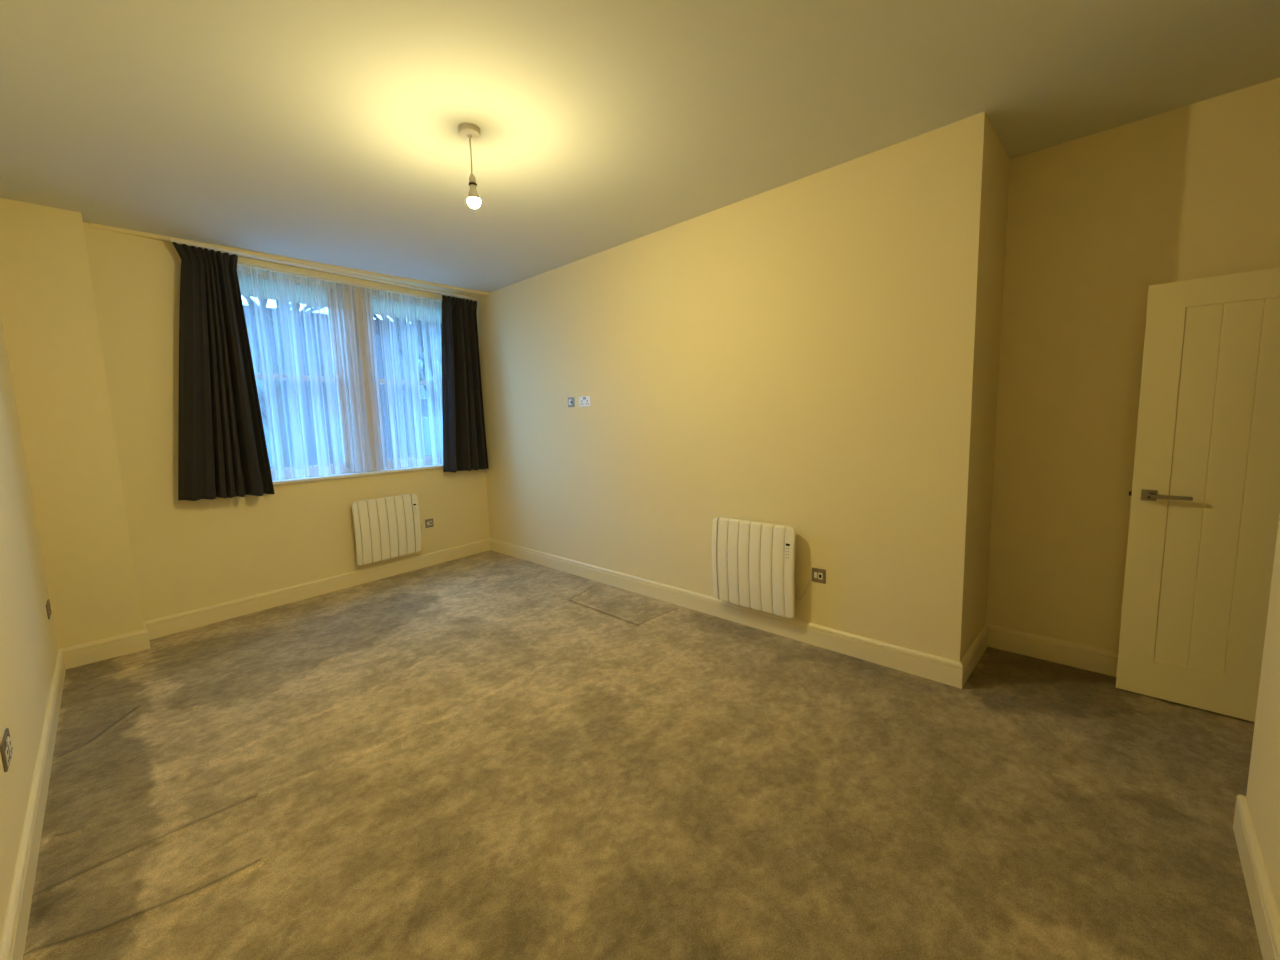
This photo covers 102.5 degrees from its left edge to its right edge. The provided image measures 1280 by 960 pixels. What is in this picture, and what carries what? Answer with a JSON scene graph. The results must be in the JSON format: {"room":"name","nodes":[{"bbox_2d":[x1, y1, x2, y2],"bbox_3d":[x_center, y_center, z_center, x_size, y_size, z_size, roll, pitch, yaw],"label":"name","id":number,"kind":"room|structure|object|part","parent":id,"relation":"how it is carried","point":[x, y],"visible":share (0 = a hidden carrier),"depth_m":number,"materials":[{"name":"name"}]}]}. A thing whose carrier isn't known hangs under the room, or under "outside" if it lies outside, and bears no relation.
{"room":"empty bedroom","nodes":[
{"label":"empty bedroom","id":0,"kind":"room"},
{"bbox_2d":[0,312,57,941],"bbox_3d":[-1.963,-0.046,1.333,5.900,2.828,0.150,5,9,44],"label":"wall","id":1,"kind":"structure","parent":0,"point":[28,641],"depth_m":2.23,"materials":[{"name":"beige paint"}]},
{"bbox_2d":[0,728,12,771],"bbox_3d":[-2.055,0.875,1.671,0.148,0.088,0.012,5,9,44],"label":"double socket","id":2,"kind":"object","parent":1,"relation":"attached to","point":[6,750],"visible":1,"depth_m":1.65,"materials":[{"name":"silver metal"}]},
{"bbox_2d":[0,649,65,959],"bbox_3d":[-1.768,1.270,1.457,5.097,0.134,0.018,5,9,44],"label":"baseboard","id":3,"kind":"structure","parent":1,"relation":"attached to","point":[14,934],"depth_m":1.75,"materials":[{"name":"beige paint"}]},
{"bbox_2d":[46,599,50,618],"bbox_3d":[-3.477,0.760,3.026,0.148,0.088,0.012,5,9,44],"label":"double socket","id":4,"kind":"object","parent":1,"relation":"attached to","point":[48,608],"visible":1,"depth_m":2.99,"materials":[{"name":"silver metal"}]},
{"bbox_2d":[0,198,143,648],"bbox_3d":[-3.608,-0.226,3.268,0.235,2.828,0.386,5,9,44],"label":"wall pier","id":5,"kind":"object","parent":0,"point":[48,309],"visible":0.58,"depth_m":3.17,"materials":[{"name":"beige paint"}]},
{"bbox_2d":[61,622,149,668],"bbox_3d":[-3.542,1.092,3.412,0.216,0.134,0.404,5,9,44],"label":"baseboard","id":6,"kind":"object","parent":5,"relation":"attached to","point":[111,647],"visible":0.95,"depth_m":3.34,"materials":[{"name":"beige paint"}]},
{"bbox_2d":[83,222,489,621],"bbox_3d":[-2.795,-0.388,4.420,0.610,2.828,3.670,3,8,37],"label":"wall","id":7,"kind":"structure","parent":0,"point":[188,555],"depth_m":3.84,"materials":[{"name":"beige paint"}]},
{"bbox_2d":[237,267,354,479],"bbox_3d":[-3.030,-0.866,4.370,0.070,1.707,0.995,3,8,37],"label":"window","id":8,"kind":"structure","parent":7,"relation":"attached to","point":[347,466],"depth_m":4.64,"materials":[{"name":"beige paint"}]},
{"bbox_3d":[-3.060,-1.257,4.338,0.024,0.820,0.905,3,8,37],"label":"sash","id":9,"kind":"part","parent":8,"relation":"part of","materials":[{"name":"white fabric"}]},
{"bbox_3d":[-3.015,-0.478,4.415,0.024,0.837,0.905,3,8,37],"label":"sash","id":10,"kind":"part","parent":8,"relation":"part of","materials":[{"name":"beige paint"}]},
{"bbox_2d":[144,538,489,639],"bbox_3d":[-2.602,0.902,4.771,0.018,0.134,2.932,3,8,37],"label":"baseboard","id":11,"kind":"structure","parent":7,"relation":"attached to","point":[168,625],"depth_m":4.37,"materials":[{"name":"beige paint"}]},
{"bbox_2d":[170,238,477,300],"bbox_3d":[-2.498,-1.790,4.545,0.026,0.041,2.500,3,8,37],"label":"track","id":12,"kind":"object","parent":7,"relation":"attached to","point":[171,239],"visible":1,"depth_m":4.24,"materials":[{"name":"white plastic"}]},
{"bbox_2d":[172,242,274,500],"bbox_3d":[-3.149,-0.759,3.800,0.160,1.825,0.582,4,9,38],"label":"curtain","id":13,"kind":"object","parent":12,"relation":"hanging from","point":[223,453],"visible":1,"depth_m":3.77,"materials":[{"name":"grey fabric"}]},
{"bbox_2d":[441,295,488,471],"bbox_3d":[-1.883,-0.993,5.440,0.171,1.809,0.542,3,8,37],"label":"curtain","id":14,"kind":"object","parent":12,"relation":"hanging from","point":[464,435],"visible":1,"depth_m":5.40,"materials":[{"name":"grey fabric"}]},
{"bbox_2d":[237,263,441,301],"bbox_3d":[-2.597,-1.766,4.657,0.020,0.013,2.170,3,8,37],"label":"track","id":15,"kind":"object","parent":7,"relation":"attached to","point":[261,268],"visible":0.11,"depth_m":4.53,"materials":[{"name":"white plastic"}]},
{"bbox_2d":[237,265,371,479],"bbox_3d":[-2.883,-0.864,4.346,0.050,1.688,1.061,3,8,37],"label":"sheer curtain","id":16,"kind":"object","parent":15,"relation":"hanging from","point":[359,417],"visible":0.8,"depth_m":4.44,"materials":[{"name":"white fabric"}]},
{"bbox_2d":[364,288,442,469],"bbox_3d":[-2.238,-0.984,5.193,0.052,1.688,1.004,3,8,37],"label":"sheer curtain","id":17,"kind":"object","parent":15,"relation":"hanging from","point":[420,461],"visible":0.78,"depth_m":5.11,"materials":[{"name":"white fabric"}]},
{"bbox_2d":[272,464,442,484],"bbox_3d":[-2.605,-0.068,4.903,0.302,0.028,2.270,3,8,37],"label":"window sill","id":18,"kind":"structure","parent":7,"relation":"attached to","point":[387,471],"depth_m":4.68,"materials":[{"name":"white"}]},
{"bbox_2d":[352,494,421,564],"bbox_3d":[-2.394,0.453,4.926,0.120,0.593,0.688,3,8,37],"label":"radiator","id":19,"kind":"object","parent":7,"relation":"attached to","point":[385,528],"visible":1,"depth_m":4.84,"materials":[{"name":"white metal"}]},
{"bbox_3d":[-2.568,0.490,4.656,0.070,0.585,0.044,3,8,37],"label":"panel","id":20,"kind":"part","parent":19,"relation":"part of","materials":[{"name":"white metal"}]},
{"bbox_3d":[-2.226,0.426,5.104,0.070,0.585,0.062,3,8,37],"label":"control panel","id":21,"kind":"part","parent":19,"relation":"part of","materials":[{"name":"white metal"}]},
{"bbox_2d":[367,291,441,469],"bbox_3d":[-2.311,-0.999,5.312,0.070,1.707,0.960,3,8,37],"label":"window","id":22,"kind":"structure","parent":7,"relation":"attached to","point":[428,459],"depth_m":5.12,"materials":[{"name":"beige paint"}]},
{"bbox_3d":[-2.341,-1.391,5.280,0.024,0.820,0.870,3,8,37],"label":"sash","id":23,"kind":"part","parent":22,"relation":"part of","materials":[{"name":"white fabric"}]},
{"bbox_3d":[-2.297,-0.612,5.357,0.024,0.837,0.870,3,8,37],"label":"sash","id":24,"kind":"part","parent":22,"relation":"part of","materials":[{"name":"beige paint"}]},
{"bbox_2d":[425,518,433,527],"bbox_3d":[-2.173,0.446,5.309,0.010,0.088,0.088,3,9,37],"label":"fused spur","id":25,"kind":"object","parent":7,"relation":"attached to","point":[428,522],"visible":1,"depth_m":5.31,"materials":[{"name":"silver metal"}]},
{"bbox_2d":[0,0,1279,292],"bbox_3d":[0.167,-1.678,1.901,8.000,0.150,4.549,5,9,44],"label":"ceiling","id":26,"kind":"structure","parent":0,"point":[318,131],"depth_m":2.20,"materials":[{"name":"white paint"}]},
{"bbox_2d":[458,123,479,207],"bbox_3d":[-0.788,-1.459,2.409,0.097,0.349,0.097,5,9,44],"label":"pendant lamp","id":27,"kind":"object","parent":26,"relation":"hanging from","point":[469,131],"visible":1,"depth_m":2.40,"materials":[{"name":"white plastic"}]},
{"bbox_3d":[-0.783,-1.303,2.428,0.059,0.035,0.059,5,9,44],"label":"light bulb","id":28,"kind":"part","parent":27,"relation":"part of","materials":[{"name":"white glass"}]},
{"bbox_2d":[23,550,1262,959],"bbox_3d":[-0.459,1.122,2.899,6.244,0.009,4.220,5,9,44],"label":"floor","id":29,"kind":"structure","parent":0,"point":[487,755],"depth_m":1.99,"materials":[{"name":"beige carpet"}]},
{"bbox_2d":[475,111,1009,661],"bbox_3d":[0.140,-0.488,4.515,4.903,2.828,0.804,5,9,44],"label":"wall","id":30,"kind":"structure","parent":0,"point":[817,355],"depth_m":3.16,"materials":[{"name":"beige paint"}]},
{"bbox_2d":[568,397,574,406],"bbox_3d":[-0.626,-0.703,4.650,0.086,0.086,0.015,5,9,44],"label":"socket","id":31,"kind":"object","parent":30,"relation":"attached to","point":[571,399],"visible":1,"depth_m":4.64,"materials":[{"name":"silver metal"}]},
{"bbox_2d":[579,396,590,406],"bbox_3d":[-0.485,-0.690,4.519,0.148,0.088,0.012,5,9,44],"label":"double socket","id":32,"kind":"object","parent":30,"relation":"attached to","point":[584,401],"visible":1,"depth_m":4.51,"materials":[{"name":"white plastic"}]},
{"bbox_2d":[712,517,809,618],"bbox_3d":[0.787,0.567,3.402,0.688,0.593,0.120,5,9,44],"label":"radiator","id":33,"kind":"object","parent":30,"relation":"attached to","point":[753,563],"visible":1,"depth_m":3.36,"materials":[{"name":"white metal"}]},
{"bbox_3d":[0.537,0.551,3.606,0.044,0.585,0.070,5,9,44],"label":"panel","id":34,"kind":"part","parent":33,"relation":"part of","materials":[{"name":"white metal"}]},
{"bbox_3d":[0.946,0.585,3.215,0.062,0.585,0.070,5,9,44],"label":"control panel","id":35,"kind":"part","parent":33,"relation":"part of","materials":[{"name":"white metal"}]},
{"bbox_2d":[490,538,1117,688],"bbox_3d":[0.684,0.885,4.075,6.060,0.134,0.672,5,9,44],"label":"baseboard","id":36,"kind":"structure","parent":30,"relation":"attached to","point":[932,667],"depth_m":3.10,"materials":[{"name":"beige paint"}]},
{"bbox_2d":[812,567,825,583],"bbox_3d":[1.102,0.591,3.177,0.088,0.088,0.010,5,9,44],"label":"fused spur","id":37,"kind":"object","parent":30,"relation":"attached to","point":[818,575],"visible":1,"depth_m":3.17,"materials":[{"name":"silver metal"}]},
{"bbox_2d":[986,78,1279,651],"bbox_3d":[3.293,-0.280,1.960,3.197,2.828,0.150,5,9,44],"label":"wall","id":38,"kind":"structure","parent":0,"point":[1095,221],"depth_m":2.70,"materials":[{"name":"beige paint"}]},
{"bbox_2d":[1246,514,1279,916],"bbox_3d":[1.159,-0.019,0.304,0.568,2.828,2.983,5,9,44],"label":"wall","id":39,"kind":"structure","parent":0,"point":[1263,786],"depth_m":1.54,"materials":[{"name":"beige paint"}]},
{"bbox_2d":[1233,795,1279,959],"bbox_3d":[1.200,1.285,0.575,0.446,0.134,2.851,5,9,44],"label":"baseboard","id":40,"kind":"structure","parent":39,"relation":"attached to","point":[1265,913],"depth_m":1.45,"materials":[{"name":"beige paint"}]},
{"label":"outside","id":41,"kind":"structure","parent":0,"visible":0},
{"bbox_3d":[-23.704,-1.089,33.864,69.550,0.300,90.000,5,9,44],"label":"floor","id":42,"kind":"structure","parent":41,"visible":0},
{"bbox_2d":[243,296,317,467],"bbox_3d":[-8.571,-3.892,10.200,8.011,9.950,7.652,2,8,29],"label":"bare tree","id":43,"kind":"object","parent":42,"relation":"on","point":[278,390],"visible":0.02,"depth_m":11.40,"materials":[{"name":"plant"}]},
{"bbox_2d":[243,305,441,468],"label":"window","id":44,"kind":"structure","parent":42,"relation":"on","point":[307,407],"depth_m":16.86,"materials":[{"name":"clear glass"}]},
{"bbox_3d":[-11.888,-3.157,15.167,0.030,1.300,1.200,5,9,44],"label":"pane","id":45,"kind":"part","parent":44,"relation":"part of","materials":[{"name":"clear glass"}]},
{"bbox_3d":[-11.825,-1.073,15.414,0.030,1.300,1.200,5,9,44],"label":"pane","id":46,"kind":"part","parent":44,"relation":"part of","materials":[{"name":"clear glass"}]},
{"bbox_3d":[-9.816,-3.475,17.313,0.030,1.300,1.200,5,9,44],"label":"pane","id":47,"kind":"part","parent":44,"relation":"part of","materials":[{"name":"clear glass"}]},
{"bbox_3d":[-9.753,-1.390,17.561,0.030,1.300,1.200,5,9,44],"label":"pane","id":48,"kind":"part","parent":44,"relation":"part of","materials":[{"name":"clear glass"}]},
{"bbox_3d":[-7.745,-3.792,19.460,0.030,1.300,1.200,5,9,44],"label":"pane","id":49,"kind":"part","parent":44,"relation":"part of","materials":[{"name":"clear glass"}]},
{"bbox_3d":[-7.682,-1.708,19.707,0.030,1.300,1.200,5,9,44],"label":"pane","id":50,"kind":"part","parent":44,"relation":"part of","materials":[{"name":"clear glass"}]},
{"bbox_2d":[374,314,441,406],"bbox_3d":[-6.341,-4.093,14.629,7.133,9.162,6.594,3,8,33],"label":"bare tree","id":51,"kind":"object","parent":42,"relation":"on","point":[421,371],"visible":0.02,"depth_m":14.49,"materials":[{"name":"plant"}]},
{"bbox_3d":[2.723,-0.224,1.631,0.120,2.828,1.120,5,9,44],"label":"doorway","id":52,"kind":"structure","parent":0,"visible":0},
{"bbox_3d":[2.751,0.135,1.692,0.150,2.060,0.821,5,9,44],"label":"doorframe","id":53,"kind":"object","parent":52,"relation":"attached to","visible":0},
{"bbox_2d":[1115,267,1279,721],"bbox_3d":[2.672,0.098,2.278,0.735,1.980,0.147,5,9,44],"label":"door","id":54,"kind":"structure","parent":53,"relation":"attached to","point":[1205,493],"depth_m":2.34,"materials":[{"name":"beige paint"}]},
{"bbox_3d":[2.467,0.082,2.386,0.134,0.017,0.016,5,9,44],"label":"lever","id":55,"kind":"part","parent":54,"relation":"part of","materials":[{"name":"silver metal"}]},
{"bbox_3d":[2.671,0.067,2.275,0.462,1.682,0.030,5,9,44],"label":"panel","id":56,"kind":"part","parent":54,"relation":"part of","materials":[{"name":"beige paint"}]}
]}

